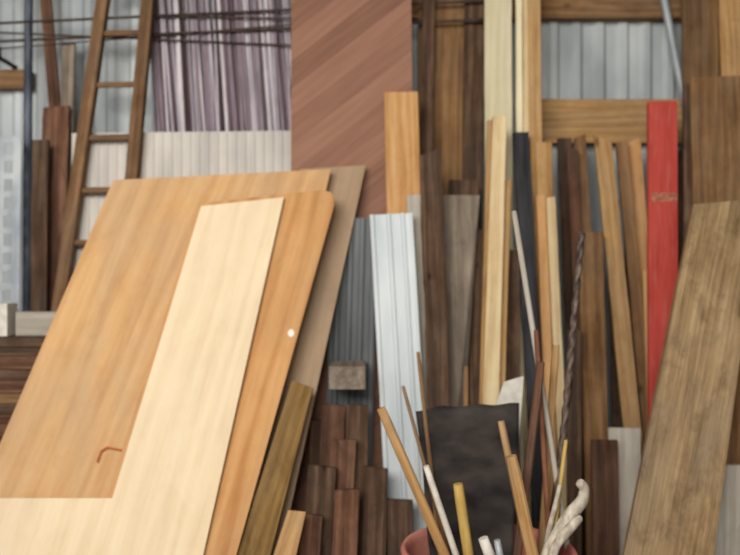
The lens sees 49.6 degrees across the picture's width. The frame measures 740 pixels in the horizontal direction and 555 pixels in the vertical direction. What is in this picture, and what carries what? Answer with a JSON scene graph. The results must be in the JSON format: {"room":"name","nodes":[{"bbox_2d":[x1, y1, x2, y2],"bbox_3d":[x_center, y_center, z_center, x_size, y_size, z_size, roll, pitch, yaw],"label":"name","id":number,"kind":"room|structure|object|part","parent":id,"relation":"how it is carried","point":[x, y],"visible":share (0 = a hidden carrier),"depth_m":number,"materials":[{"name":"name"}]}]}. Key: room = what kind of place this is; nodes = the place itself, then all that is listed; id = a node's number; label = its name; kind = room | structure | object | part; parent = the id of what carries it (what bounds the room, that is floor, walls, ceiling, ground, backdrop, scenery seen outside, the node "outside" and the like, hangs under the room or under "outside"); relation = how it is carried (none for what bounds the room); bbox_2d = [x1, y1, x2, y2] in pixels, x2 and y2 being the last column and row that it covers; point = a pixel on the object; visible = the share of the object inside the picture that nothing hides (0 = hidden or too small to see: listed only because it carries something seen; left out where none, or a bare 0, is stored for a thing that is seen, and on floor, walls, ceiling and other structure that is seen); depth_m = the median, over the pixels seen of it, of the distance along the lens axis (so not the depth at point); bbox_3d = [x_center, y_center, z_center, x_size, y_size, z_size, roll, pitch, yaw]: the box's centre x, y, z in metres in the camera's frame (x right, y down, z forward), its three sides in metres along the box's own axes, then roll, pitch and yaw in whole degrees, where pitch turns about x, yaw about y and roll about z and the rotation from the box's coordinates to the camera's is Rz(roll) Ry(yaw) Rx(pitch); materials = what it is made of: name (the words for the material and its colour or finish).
{"room":"woodworking shop","nodes":[
{"label":"woodworking shop","id":0,"kind":"room"},
{"bbox_2d":[0,0,719,526],"bbox_3d":[0.124,-0.275,4.300,6.852,3.750,0.021,0,0,0],"label":"wall","id":1,"kind":"structure","parent":0,"point":[580,60],"depth_m":4.30,"materials":[{"name":"metal"}]},
{"bbox_2d":[0,70,33,90],"bbox_3d":[-2.550,-1.050,4.259,1.500,0.100,0.058,0,0,0],"label":"trim","id":2,"kind":"structure","parent":1,"relation":"attached to","point":[10,80],"depth_m":4.23,"materials":[{"name":"brown wood"}]},
{"bbox_2d":[0,0,483,90],"bbox_3d":[-0.773,-1.218,4.185,2.888,0.437,0.200,0,0,0],"label":"wires","id":3,"kind":"object","parent":1,"relation":"attached to","point":[180,15],"visible":0.67,"depth_m":4.12,"materials":[{"name":"metal"}]},
{"bbox_3d":[-1.212,-1.232,4.125,2.013,0.010,0.010,3,0,0],"label":"rod","id":4,"kind":"part","parent":3,"relation":"part of","materials":[{"name":"metal"}]},
{"bbox_3d":[-1.238,-1.235,4.125,1.759,0.008,0.008,-5,0,0],"label":"rod","id":5,"kind":"part","parent":3,"relation":"part of","materials":[{"name":"metal"}]},
{"bbox_3d":[-0.786,-1.268,4.125,2.865,0.014,0.014,-3,0,0],"label":"rod","id":6,"kind":"part","parent":3,"relation":"part of","materials":[{"name":"metal"}]},
{"bbox_3d":[-0.773,-1.364,4.125,2.891,0.014,0.014,-3,0,0],"label":"rod","id":7,"kind":"part","parent":3,"relation":"part of","materials":[{"name":"metal"}]},
{"bbox_3d":[-0.253,-1.333,4.125,1.764,0.010,0.010,1,0,0],"label":"rod","id":8,"kind":"part","parent":3,"relation":"part of","materials":[{"name":"metal"}]},
{"bbox_2d":[411,0,680,21],"bbox_3d":[1.850,-1.445,4.254,3.300,0.150,0.068,0,0,0],"label":"trim","id":9,"kind":"structure","parent":1,"relation":"attached to","point":[551,10],"depth_m":4.22,"materials":[{"name":"brown wood"}]},
{"bbox_2d":[542,99,681,143],"bbox_3d":[1.290,-0.825,4.230,0.860,0.230,0.030,0,0,0],"label":"wood board","id":10,"kind":"object","parent":1,"relation":"attached to","point":[613,120],"visible":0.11,"depth_m":4.21,"materials":[{"name":"wood"}]},
{"bbox_3d":[0.100,1.650,1.000,6.800,0.100,7.000,0,0,0],"label":"floor","id":11,"kind":"structure","parent":0,"visible":0},
{"bbox_2d":[0,135,20,311],"bbox_3d":[-1.770,0.447,3.893,0.121,2.306,0.225,0,0,-15],"label":"upright","id":12,"kind":"object","parent":11,"relation":"on","point":[15,194],"visible":0.52,"depth_m":3.93,"materials":[{"name":"metal"}]},
{"bbox_2d":[0,335,45,441],"bbox_3d":[-1.875,0.936,3.726,0.850,1.328,0.119,0,0,0],"label":"boards","id":13,"kind":"object","parent":11,"relation":"on","point":[18,354],"visible":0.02,"depth_m":3.67,"materials":[{"name":"brown wood"}]},
{"bbox_2d":[0,303,16,335],"bbox_3d":[-1.933,0.195,3.725,0.535,0.150,0.110,0,0,0],"label":"board","id":14,"kind":"object","parent":13,"relation":"on","point":[8,311],"visible":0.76,"depth_m":3.69,"materials":[{"name":"wood"}]},
{"bbox_2d":[16,311,56,335],"bbox_3d":[-1.510,0.215,3.743,0.260,0.110,0.085,0,0,0],"label":"board","id":15,"kind":"object","parent":13,"relation":"on","point":[28,323],"visible":0.53,"depth_m":3.70,"materials":[{"name":"grey wood"}]},
{"bbox_2d":[22,0,32,310],"bbox_3d":[-1.744,-0.081,4.069,0.043,3.360,0.252,0,0,-18],"label":"pipe","id":16,"kind":"object","parent":11,"relation":"on","point":[28,4],"visible":0.59,"depth_m":4.09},
{"bbox_2d":[30,140,49,310],"bbox_3d":[-1.614,0.459,3.892,0.085,2.282,0.204,0,0,-13],"label":"plank","id":17,"kind":"object","parent":11,"relation":"on","point":[38,293],"visible":0.43,"depth_m":3.93,"materials":[{"name":"wood"}]},
{"bbox_2d":[40,0,60,106],"bbox_3d":[-1.538,-0.025,4.085,0.415,3.248,0.044,0,0,24],"label":"plank","id":18,"kind":"object","parent":11,"relation":"on","point":[51,63],"visible":0.2,"depth_m":4.12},
{"bbox_2d":[42,105,70,310],"bbox_3d":[-1.609,0.361,4.014,0.157,2.475,0.155,0,0,0],"label":"plank","id":19,"kind":"object","parent":11,"relation":"on","point":[55,120],"visible":0.16,"depth_m":4.05,"materials":[{"name":"wood"}]},
{"bbox_2d":[61,42,75,186],"bbox_3d":[-1.561,0.190,4.089,0.070,2.818,0.146,0,0,-1],"label":"plank","id":20,"kind":"object","parent":11,"relation":"on","point":[68,61],"visible":0.12,"depth_m":4.13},
{"bbox_2d":[51,0,155,310],"bbox_3d":[-1.415,0.034,3.973,0.654,3.135,0.250,0,0,0],"label":"wooden ladder","id":21,"kind":"object","parent":11,"relation":"on","point":[76,189],"visible":0.48,"depth_m":4.01,"materials":[{"name":"brown wood"}]},
{"bbox_3d":[-1.527,0.036,3.973,0.062,3.162,0.050,7,-4,0],"label":"rail","id":22,"kind":"part","parent":21,"relation":"part of","materials":[{"name":"brown wood"}]},
{"bbox_3d":[-1.229,0.036,3.973,0.063,3.146,0.050,4,-4,0],"label":"rail","id":23,"kind":"part","parent":21,"relation":"part of","materials":[{"name":"brown wood"}]},
{"bbox_2d":[0,197,283,554],"bbox_3d":[-1.089,0.616,3.251,1.597,1.968,0.552,0,0,-20],"label":"plywood offcut","id":24,"kind":"object","parent":11,"relation":"on","point":[163,501],"visible":1,"depth_m":3.37,"materials":[{"name":"wood"}]},
{"bbox_2d":[0,169,330,552],"bbox_3d":[-1.030,0.541,3.494,1.697,2.117,0.638,0,0,-1],"label":"plywood sheet","id":25,"kind":"object","parent":11,"relation":"on","point":[80,394],"visible":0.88,"depth_m":3.58,"materials":[{"name":"orange wood"}]},
{"bbox_2d":[96,446,121,461],"bbox_3d":[-1.115,0.755,3.422,0.108,0.065,0.020,0,0,-8],"label":"hook","id":26,"kind":"object","parent":25,"relation":"attached to","point":[106,446],"visible":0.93,"depth_m":3.42,"materials":[{"name":"metal"}]},
{"bbox_2d":[71,130,290,276],"bbox_3d":[-0.944,0.424,4.016,1.150,2.345,0.125,0,0,0],"label":"wall panel","id":27,"kind":"object","parent":11,"relation":"on","point":[164,154],"visible":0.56,"depth_m":4.07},
{"bbox_2d":[107,190,333,554],"bbox_3d":[-0.693,0.598,3.411,0.521,2.004,1.099,0,0,37],"label":"plywood sheet","id":28,"kind":"object","parent":11,"relation":"on","point":[305,217],"visible":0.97,"depth_m":3.48,"materials":[{"name":"orange wood"}]},
{"bbox_2d":[288,329,293,336],"bbox_3d":[-0.346,0.243,3.506,0.028,0.034,0.001,0,-17,0],"label":"round sticker","id":29,"kind":"object","parent":28,"relation":"attached to","point":[290,332],"visible":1,"depth_m":3.51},
{"bbox_2d":[151,0,290,131],"bbox_3d":[-0.686,-0.100,4.122,0.964,3.394,0.167,0,0,0],"label":"curtain","id":30,"kind":"object","parent":11,"relation":"on","point":[250,93],"depth_m":4.14,"materials":[{"name":"fabric"}]},
{"bbox_2d":[237,380,312,554],"bbox_3d":[-0.449,1.025,3.291,0.131,1.158,0.560,0,0,45],"label":"plank","id":31,"kind":"object","parent":11,"relation":"on","point":[260,532],"visible":1,"depth_m":3.35,"materials":[{"name":"wood"}]},
{"bbox_2d":[274,510,305,554],"bbox_3d":[-0.388,1.270,3.139,0.334,0.664,0.099,0,0,-38],"label":"plank","id":32,"kind":"object","parent":11,"relation":"on","point":[289,539],"visible":1,"depth_m":3.20,"materials":[{"name":"brown wood"}]},
{"bbox_2d":[299,513,322,554],"bbox_3d":[-0.259,1.292,3.297,0.127,0.625,0.132,0,0,1],"label":"wood offcut","id":33,"kind":"object","parent":11,"relation":"on","point":[311,535],"visible":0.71,"depth_m":3.31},
{"bbox_2d":[257,165,365,554],"bbox_3d":[-0.400,0.527,3.570,0.264,2.146,0.968,0,0,35],"label":"plywood sheet","id":34,"kind":"object","parent":11,"relation":"on","point":[345,182],"visible":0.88,"depth_m":3.68,"materials":[{"name":"wood"}]},
{"bbox_2d":[310,419,320,464],"bbox_3d":[-0.244,1.128,3.637,0.081,0.950,0.141,0,0,2],"label":"wood offcut","id":35,"kind":"object","parent":11,"relation":"on","point":[315,424],"visible":0.2,"depth_m":3.65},
{"bbox_2d":[305,463,336,554],"bbox_3d":[-0.224,1.203,3.401,0.159,0.802,0.148,0,0,1],"label":"wood offcut","id":36,"kind":"object","parent":11,"relation":"on","point":[321,479],"visible":0.66,"depth_m":3.41,"materials":[{"name":"wood"}]},
{"bbox_2d":[319,404,345,466],"bbox_3d":[-0.183,1.088,3.581,0.147,1.030,0.155,0,0,0],"label":"wood offcut","id":37,"kind":"object","parent":11,"relation":"on","point":[333,416],"visible":0.35,"depth_m":3.60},
{"bbox_2d":[332,439,355,536],"bbox_3d":[-0.124,1.156,3.468,0.107,0.894,0.179,0,0,15],"label":"wood offcut","id":38,"kind":"object","parent":11,"relation":"on","point":[344,451],"visible":0.36,"depth_m":3.49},
{"bbox_2d":[331,488,359,554],"bbox_3d":[-0.110,1.253,3.380,0.135,0.702,0.136,0,0,0],"label":"wood offcut","id":39,"kind":"object","parent":11,"relation":"on","point":[346,501],"visible":1,"depth_m":3.39,"materials":[{"name":"wood"}]},
{"bbox_2d":[326,218,375,465],"bbox_3d":[-0.096,0.655,3.741,0.269,1.885,0.176,0,0,0],"label":"metal sheet","id":40,"kind":"object","parent":11,"relation":"on","point":[351,337],"visible":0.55,"depth_m":3.78,"materials":[{"name":"metal"}]},
{"bbox_2d":[329,361,365,388],"bbox_3d":[-0.100,0.440,3.625,0.160,0.100,0.250,0,0,0],"label":"wood beam","id":41,"kind":"structure","parent":40,"relation":"attached to","point":[342,374],"depth_m":3.50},
{"bbox_2d":[291,0,412,554],"bbox_3d":[-0.083,0.004,3.908,0.626,3.190,0.262,0,0,0],"label":"wood panel","id":42,"kind":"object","parent":11,"relation":"on","point":[346,54],"depth_m":3.96,"materials":[{"name":"brown wood"}]},
{"bbox_2d":[346,404,368,554],"bbox_3d":[-0.070,1.085,3.551,0.127,1.035,0.159,0,0,1],"label":"wood offcut","id":43,"kind":"object","parent":11,"relation":"on","point":[357,416],"visible":0.38,"depth_m":3.57,"materials":[{"name":"wood"}]},
{"bbox_2d":[361,466,387,554],"bbox_3d":[0.015,1.214,3.461,0.123,0.780,0.139,0,0,1],"label":"wood offcut","id":44,"kind":"object","parent":11,"relation":"on","point":[374,524],"visible":1,"depth_m":3.46,"materials":[{"name":"wood"}]},
{"bbox_2d":[370,212,426,531],"bbox_3d":[0.150,0.648,3.651,0.191,1.903,0.341,0,0,-28],"label":"sheet","id":45,"kind":"object","parent":11,"relation":"on","point":[392,235],"visible":0.77,"depth_m":3.68,"materials":[{"name":"metal"}]},
{"bbox_2d":[387,498,412,554],"bbox_3d":[0.129,1.285,3.468,0.118,0.636,0.120,0,0,0],"label":"wood offcut","id":46,"kind":"object","parent":11,"relation":"on","point":[399,511],"visible":0.74,"depth_m":3.47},
{"bbox_2d":[384,92,420,213],"bbox_3d":[0.178,0.346,3.822,0.168,2.509,0.281,0,0,-15],"label":"wood plank","id":47,"kind":"object","parent":11,"relation":"on","point":[402,150],"visible":0.2,"depth_m":3.89,"materials":[{"name":"wood"}]},
{"bbox_2d":[406,195,426,408],"bbox_3d":[0.262,0.602,3.735,0.083,1.996,0.261,0,0,-28],"label":"plank","id":48,"kind":"object","parent":11,"relation":"on","point":[413,201],"visible":0.12,"depth_m":3.78,"materials":[{"name":"wood"}]},
{"bbox_2d":[420,0,434,190],"bbox_3d":[0.281,0.007,4.058,0.068,3.185,0.202,0,0,16],"label":"plank","id":49,"kind":"object","parent":11,"relation":"on","point":[428,6],"visible":0.3,"depth_m":4.10,"materials":[{"name":"wood"}]},
{"bbox_2d":[419,148,449,408],"bbox_3d":[0.314,0.494,3.674,0.111,2.212,0.277,0,0,-16],"label":"plank","id":50,"kind":"object","parent":11,"relation":"on","point":[430,163],"visible":0.66,"depth_m":3.71,"materials":[{"name":"wood"}]},
{"bbox_2d":[417,0,463,194],"bbox_3d":[0.363,-0.033,4.149,0.292,3.263,0.138,0,0,0],"label":"plank","id":51,"kind":"object","parent":11,"relation":"on","point":[448,37],"visible":0.13,"depth_m":4.17,"materials":[{"name":"wood"}]},
{"bbox_2d":[443,195,479,406],"bbox_3d":[0.418,0.601,3.805,0.228,2.000,0.187,0,0,0],"label":"plank","id":52,"kind":"object","parent":11,"relation":"on","point":[460,212],"visible":0.56,"depth_m":3.84,"materials":[{"name":"wood"}]},
{"bbox_2d":[449,180,478,379],"bbox_3d":[0.448,0.558,3.906,0.184,2.084,0.164,0,0,0],"label":"plank","id":53,"kind":"object","parent":11,"relation":"on","point":[456,187],"visible":0.06,"depth_m":3.96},
{"bbox_2d":[462,2,483,229],"bbox_3d":[0.518,-0.028,4.111,0.106,3.254,0.205,0,0,23],"label":"plank","id":54,"kind":"object","parent":11,"relation":"on","point":[473,50],"visible":0.34,"depth_m":4.14,"materials":[{"name":"wood"}]},
{"bbox_2d":[469,230,483,404],"bbox_3d":[0.508,0.684,3.841,0.073,1.832,0.181,0,0,15],"label":"plank","id":55,"kind":"object","parent":11,"relation":"on","point":[475,327],"visible":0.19,"depth_m":3.86,"materials":[{"name":"wood"}]},
{"bbox_2d":[479,120,491,403],"bbox_3d":[0.520,0.426,3.696,0.030,2.349,0.282,0,0,23],"label":"plank","id":56,"kind":"object","parent":11,"relation":"on","point":[489,122],"visible":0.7,"depth_m":3.74,"materials":[{"name":"wood"}]},
{"bbox_2d":[401,524,577,554],"bbox_3d":[0.443,1.304,3.000,0.656,0.585,0.656,0,0,0],"label":"plastic bucket","id":57,"kind":"object","parent":11,"relation":"on","point":[416,543],"visible":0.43,"depth_m":3.15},
{"bbox_2d":[377,406,449,554],"bbox_3d":[0.228,0.918,2.981,0.403,0.877,0.040,0,0,0],"label":"wooden stick","id":58,"kind":"object","parent":57,"relation":"in","point":[413,482],"visible":1,"depth_m":2.96,"materials":[{"name":"brown wood"}]},
{"bbox_2d":[401,386,450,554],"bbox_3d":[0.254,0.885,3.056,0.279,0.933,0.016,0,0,19],"label":"wooden stick","id":59,"kind":"object","parent":57,"relation":"in","point":[403,387],"visible":0.79,"depth_m":3.07,"materials":[{"name":"brown wood"}]},
{"bbox_2d":[416,352,439,554],"bbox_3d":[0.250,0.851,3.151,0.020,1.101,0.225,0,0,-33],"label":"wooden stick","id":60,"kind":"object","parent":57,"relation":"in","point":[426,429],"visible":0.68,"depth_m":3.19,"materials":[{"name":"brown wood"}]},
{"bbox_2d":[423,465,458,554],"bbox_3d":[0.315,1.017,2.921,0.248,0.673,0.024,0,0,-11],"label":"pipe","id":61,"kind":"object","parent":57,"relation":"in","point":[430,479],"visible":1,"depth_m":2.90,"materials":[{"name":"plastic"}]},
{"bbox_2d":[453,482,473,554],"bbox_3d":[0.381,1.132,2.974,0.148,0.741,0.039,0,0,-15],"label":"stick","id":62,"kind":"object","parent":57,"relation":"in","point":[460,500],"visible":1,"depth_m":2.95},
{"bbox_2d":[463,366,468,405],"bbox_3d":[0.388,0.930,3.239,0.022,1.140,0.061,0,0,5],"label":"wooden stick","id":63,"kind":"object","parent":57,"relation":"in","point":[465,381],"visible":0.26,"depth_m":3.25,"materials":[{"name":"brown wood"}]},
{"bbox_2d":[415,403,518,554],"bbox_3d":[0.389,1.035,3.170,0.416,1.069,0.096,0,0,0],"label":"sheet","id":64,"kind":"object","parent":57,"relation":"in","point":[466,446],"visible":0.75,"depth_m":3.19,"materials":[{"name":"black"}]},
{"bbox_2d":[479,536,494,554],"bbox_3d":[0.487,1.144,2.880,0.193,0.425,0.040,0,0,0],"label":"pipe","id":65,"kind":"object","parent":57,"relation":"in","point":[485,544],"visible":1,"depth_m":2.87,"materials":[{"name":"plastic"}]},
{"bbox_2d":[494,539,502,554],"bbox_3d":[0.495,1.166,2.840,0.110,0.472,0.026,0,0,0],"label":"pipe","id":66,"kind":"object","parent":57,"relation":"in","point":[498,548],"visible":1,"depth_m":2.83,"materials":[{"name":"grey metal"}]},
{"bbox_2d":[498,420,525,554],"bbox_3d":[0.591,1.019,2.974,0.229,0.967,0.031,0,0,15],"label":"wooden stick","id":67,"kind":"object","parent":57,"relation":"in","point":[502,428],"visible":0.38,"depth_m":2.98,"materials":[{"name":"brown wood"}]},
{"bbox_2d":[506,454,537,554],"bbox_3d":[0.592,1.024,2.900,0.197,0.761,0.042,0,0,0],"label":"wooden stick","id":68,"kind":"object","parent":57,"relation":"in","point":[514,472],"visible":1,"depth_m":2.88,"materials":[{"name":"brown wood"}]},
{"bbox_2d":[513,361,544,554],"bbox_3d":[0.573,0.909,3.024,0.173,1.187,0.036,0,0,18],"label":"wooden stick","id":69,"kind":"object","parent":57,"relation":"in","point":[538,381],"visible":0.77,"depth_m":3.00,"materials":[{"name":"brown wood"}]},
{"bbox_2d":[512,211,569,548],"bbox_3d":[0.677,0.520,3.077,0.266,1.562,0.024,0,0,20],"label":"wooden stick","id":70,"kind":"object","parent":57,"relation":"in","point":[548,428],"visible":0.71,"depth_m":3.09,"materials":[{"name":"grey wood"}]},
{"bbox_2d":[534,330,549,528],"bbox_3d":[0.668,0.800,3.033,0.095,1.201,0.022,0,0,25],"label":"wooden stick","id":71,"kind":"object","parent":57,"relation":"in","point":[536,334],"visible":0.63,"depth_m":3.03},
{"bbox_2d":[537,345,558,554],"bbox_3d":[0.671,0.882,3.078,0.164,1.240,0.032,0,0,-38],"label":"wooden stick","id":72,"kind":"object","parent":57,"relation":"in","point":[555,348],"visible":0.72,"depth_m":3.09,"materials":[{"name":"brown wood"}]},
{"bbox_2d":[543,484,561,546],"bbox_3d":[0.661,0.983,2.978,0.104,0.426,0.022,0,0,-7],"label":"branch","id":73,"kind":"object","parent":57,"relation":"in","point":[558,491],"visible":0.8,"depth_m":2.97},
{"bbox_2d":[553,440,567,526],"bbox_3d":[0.676,1.057,2.990,0.154,0.889,0.016,0,0,-25],"label":"stick","id":74,"kind":"object","parent":57,"relation":"in","point":[564,452],"visible":0.62,"depth_m":3.01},
{"bbox_2d":[550,380,572,512],"bbox_3d":[0.704,0.951,3.099,0.205,1.102,0.026,0,0,-27],"label":"wooden stick","id":75,"kind":"object","parent":57,"relation":"in","point":[553,490],"visible":0.15,"depth_m":3.11,"materials":[{"name":"brown wood"}]},
{"bbox_2d":[540,479,589,554],"bbox_3d":[0.687,0.960,2.929,0.229,0.457,0.063,0,0,8],"label":"branch","id":76,"kind":"object","parent":57,"relation":"in","point":[578,505],"visible":0.83,"depth_m":2.90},
{"bbox_2d":[549,515,582,554],"bbox_3d":[0.683,1.007,2.871,0.160,0.307,0.036,0,0,3],"label":"branch","id":77,"kind":"object","parent":57,"relation":"in","point":[571,526],"visible":1,"depth_m":2.86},
{"bbox_2d":[552,233,585,528],"bbox_3d":[0.731,0.688,3.062,0.246,1.726,0.030,0,0,-31],"label":"twisted rebar","id":78,"kind":"object","parent":57,"relation":"in","point":[581,236],"visible":0.78,"depth_m":3.08,"materials":[{"name":"metal"}]},
{"bbox_2d":[483,116,506,404],"bbox_3d":[0.559,0.418,3.691,0.086,2.368,0.328,0,0,25],"label":"plank","id":79,"kind":"object","parent":11,"relation":"on","point":[491,381],"visible":0.66,"depth_m":3.72,"materials":[{"name":"wood"}]},
{"bbox_2d":[484,0,512,249],"bbox_3d":[0.638,-0.004,3.956,0.140,3.206,0.245,0,0,5],"label":"plank","id":80,"kind":"object","parent":11,"relation":"on","point":[497,13],"visible":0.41,"depth_m":4.01,"materials":[{"name":"wood"}]},
{"bbox_2d":[499,180,510,393],"bbox_3d":[0.606,0.569,3.710,0.040,2.063,0.253,0,0,26],"label":"plank","id":81,"kind":"object","parent":11,"relation":"on","point":[507,202],"visible":0.38,"depth_m":3.75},
{"bbox_2d":[496,376,523,435],"bbox_3d":[0.417,1.008,3.353,0.486,1.178,0.064,0,0,-8],"label":"board","id":82,"kind":"object","parent":11,"relation":"on","point":[511,391],"visible":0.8,"depth_m":3.40,"materials":[{"name":"wood"}]},
{"bbox_2d":[505,250,519,523],"bbox_3d":[0.673,0.734,3.780,0.072,1.733,0.180,0,0,10],"label":"plank","id":83,"kind":"object","parent":11,"relation":"on","point":[513,306],"visible":0.28,"depth_m":3.81,"materials":[{"name":"wood"}]},
{"bbox_2d":[515,0,523,475],"bbox_3d":[0.742,-0.004,3.956,0.035,3.206,0.236,0,0,7],"label":"plank","id":84,"kind":"object","parent":11,"relation":"on","point":[518,3],"visible":0.37,"depth_m":4.00,"materials":[{"name":"wood"}]},
{"bbox_2d":[522,0,530,517],"bbox_3d":[0.776,-0.004,3.956,0.035,3.206,0.237,0,0,7],"label":"plank","id":85,"kind":"object","parent":11,"relation":"on","point":[524,2],"visible":0.33,"depth_m":4.00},
{"bbox_2d":[512,132,542,528],"bbox_3d":[0.778,0.445,3.818,0.081,2.309,0.258,0,0,-24],"label":"plank","id":86,"kind":"object","parent":11,"relation":"on","point":[521,146],"visible":0.63,"depth_m":3.84,"materials":[{"name":"wood"}]},
{"bbox_2d":[528,0,541,346],"bbox_3d":[0.820,0.002,3.917,0.063,3.196,0.252,0,0,2],"label":"plank","id":87,"kind":"object","parent":11,"relation":"on","point":[534,6],"visible":0.4,"depth_m":3.97,"materials":[{"name":"wood"}]},
{"bbox_2d":[536,195,556,504],"bbox_3d":[0.844,0.601,3.763,0.049,1.998,0.213,0,0,-15],"label":"plank","id":88,"kind":"object","parent":11,"relation":"on","point":[545,311],"visible":0.57,"depth_m":3.80,"materials":[{"name":"wood"}]},
{"bbox_2d":[535,142,559,517],"bbox_3d":[0.867,0.467,3.857,0.083,2.265,0.205,0,0,-8],"label":"plank","id":89,"kind":"object","parent":11,"relation":"on","point":[543,150],"visible":0.11,"depth_m":3.92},
{"bbox_2d":[546,197,566,509],"bbox_3d":[0.892,0.607,3.748,0.049,1.987,0.217,0,0,-17],"label":"plank","id":90,"kind":"object","parent":11,"relation":"on","point":[552,239],"visible":0.62,"depth_m":3.78,"materials":[{"name":"wood"}]},
{"bbox_2d":[557,138,583,554],"bbox_3d":[1.037,0.441,4.064,0.072,2.316,0.186,0,0,-35],"label":"plank","id":91,"kind":"object","parent":11,"relation":"on","point":[563,144],"visible":0.28,"depth_m":4.08,"materials":[{"name":"wood"}]},
{"bbox_2d":[567,330,581,554],"bbox_3d":[0.939,0.922,3.676,0.070,1.357,0.171,0,0,14],"label":"plank","id":92,"kind":"object","parent":11,"relation":"on","point":[574,434],"visible":0.66,"depth_m":3.68,"materials":[{"name":"wood"}]},
{"bbox_2d":[566,150,584,554],"bbox_3d":[1.059,0.477,3.994,0.060,2.245,0.186,0,0,-28],"label":"plank","id":93,"kind":"object","parent":11,"relation":"on","point":[573,175],"visible":0.36,"depth_m":4.03,"materials":[{"name":"wood"}]},
{"bbox_2d":[573,134,590,231],"bbox_3d":[1.127,0.430,4.064,0.060,2.338,0.199,0,0,-43],"label":"plank","id":94,"kind":"object","parent":11,"relation":"on","point":[579,143],"visible":0.17,"depth_m":4.09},
{"bbox_2d":[578,232,607,554],"bbox_3d":[1.058,0.692,3.758,0.117,1.818,0.190,0,0,-1],"label":"plank","id":95,"kind":"object","parent":11,"relation":"on","point":[591,295],"visible":0.62,"depth_m":3.77,"materials":[{"name":"wood"}]},
{"bbox_2d":[591,439,618,554],"bbox_3d":[1.046,1.165,3.555,0.131,0.872,0.118,0,0,0],"label":"plank","id":96,"kind":"object","parent":11,"relation":"on","point":[604,453],"visible":1,"depth_m":3.56,"materials":[{"name":"wood"}]},
{"bbox_2d":[608,200,622,427],"bbox_3d":[1.237,0.604,3.987,0.065,1.991,0.149,0,0,-14],"label":"plank","id":97,"kind":"object","parent":11,"relation":"on","point":[616,409],"visible":0.2,"depth_m":3.98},
{"bbox_2d":[593,135,642,455],"bbox_3d":[1.236,0.449,3.858,0.326,2.301,0.073,0,0,43],"label":"plank","id":98,"kind":"object","parent":11,"relation":"on","point":[620,313],"visible":0.76,"depth_m":3.88,"materials":[{"name":"wood"}]},
{"bbox_2d":[608,427,640,554],"bbox_3d":[1.147,1.142,3.610,0.174,0.916,0.116,0,0,0],"label":"plank","id":99,"kind":"object","parent":11,"relation":"on","point":[629,439],"visible":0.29,"depth_m":3.63,"materials":[{"name":"wood"}]},
{"bbox_2d":[615,141,646,445],"bbox_3d":[1.338,0.461,3.925,0.276,2.278,0.056,0,0,42],"label":"plank","id":100,"kind":"object","parent":11,"relation":"on","point":[621,148],"visible":0.59,"depth_m":3.95,"materials":[{"name":"wood"}]},
{"bbox_2d":[624,248,639,410],"bbox_3d":[1.351,0.678,4.053,0.076,1.842,0.131,0,0,-18],"label":"plank","id":101,"kind":"object","parent":11,"relation":"on","point":[624,248],"visible":0.02,"depth_m":4.07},
{"bbox_2d":[628,137,646,298],"bbox_3d":[1.407,0.444,3.995,0.253,2.311,0.063,0,0,42],"label":"plank","id":102,"kind":"object","parent":11,"relation":"on","point":[635,151],"visible":0.16,"depth_m":4.03,"materials":[{"name":"wood"}]},
{"bbox_2d":[642,270,646,421],"bbox_3d":[1.353,0.782,3.833,0.047,1.636,0.149,0,0,-3],"label":"plank","id":103,"kind":"object","parent":11,"relation":"on","point":[644,272],"visible":0.22,"depth_m":3.87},
{"bbox_2d":[647,101,677,425],"bbox_3d":[1.391,0.370,3.799,0.142,2.460,0.288,0,0,18],"label":"board","id":104,"kind":"object","parent":11,"relation":"on","point":[662,148],"visible":0.62,"depth_m":3.84,"materials":[{"name":"paint"}]},
{"bbox_2d":[660,0,681,108],"bbox_3d":[1.810,-0.006,4.146,0.644,3.215,0.042,0,0,8],"label":"metal pipe","id":105,"kind":"object","parent":11,"relation":"on","point":[665,7],"visible":0.2,"depth_m":4.17,"materials":[{"name":"metal"}]},
{"bbox_2d":[678,150,681,270],"bbox_3d":[1.594,0.474,4.028,0.107,2.250,0.208,0,0,32],"label":"plank","id":106,"kind":"object","parent":11,"relation":"on","point":[679,151],"visible":0.03,"depth_m":4.06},
{"bbox_2d":[622,200,739,554],"bbox_3d":[1.324,0.624,3.303,0.285,1.966,1.141,0,0,45],"label":"plank","id":107,"kind":"object","parent":11,"relation":"on","point":[675,508],"visible":1,"depth_m":3.34,"materials":[{"name":"wood"}]},
{"bbox_2d":[682,84,691,250],"bbox_3d":[1.553,0.318,3.895,0.064,2.563,0.239,0,0,22],"label":"plank","id":108,"kind":"object","parent":11,"relation":"on","point":[686,151],"visible":0.32,"depth_m":3.95,"materials":[{"name":"wood"}]},
{"bbox_2d":[681,0,718,84],"bbox_3d":[1.671,-0.012,4.008,0.187,3.223,0.238,0,0,9],"label":"plank","id":109,"kind":"object","parent":11,"relation":"on","point":[699,18],"visible":0.16,"depth_m":4.07,"materials":[{"name":"wood"}]},
{"bbox_2d":[690,75,739,205],"bbox_3d":[1.706,0.301,3.856,0.306,2.598,0.224,0,0,0],"label":"plank","id":110,"kind":"object","parent":11,"relation":"on","point":[715,100],"visible":0.29,"depth_m":3.92,"materials":[{"name":"wood"}]},
{"bbox_2d":[714,464,739,554],"bbox_3d":[1.455,1.200,3.415,0.330,0.800,0.030,0,0,0],"label":"board","id":111,"kind":"object","parent":11,"relation":"on","point":[727,542],"visible":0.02,"depth_m":3.40,"materials":[{"name":"grey wood"}]},
{"bbox_2d":[719,0,739,75],"bbox_3d":[1.854,-0.011,4.008,0.127,3.222,0.227,0,0,-9],"label":"plank","id":112,"kind":"object","parent":11,"relation":"on","point":[729,10],"visible":0.15,"depth_m":4.07,"materials":[{"name":"wood"}]},
{"bbox_2d":[726,364,739,463],"bbox_3d":[1.747,0.920,3.713,0.312,1.361,0.146,0,0,0],"label":"plank","id":113,"kind":"object","parent":11,"relation":"on","point":[733,455],"visible":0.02,"depth_m":3.72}
]}

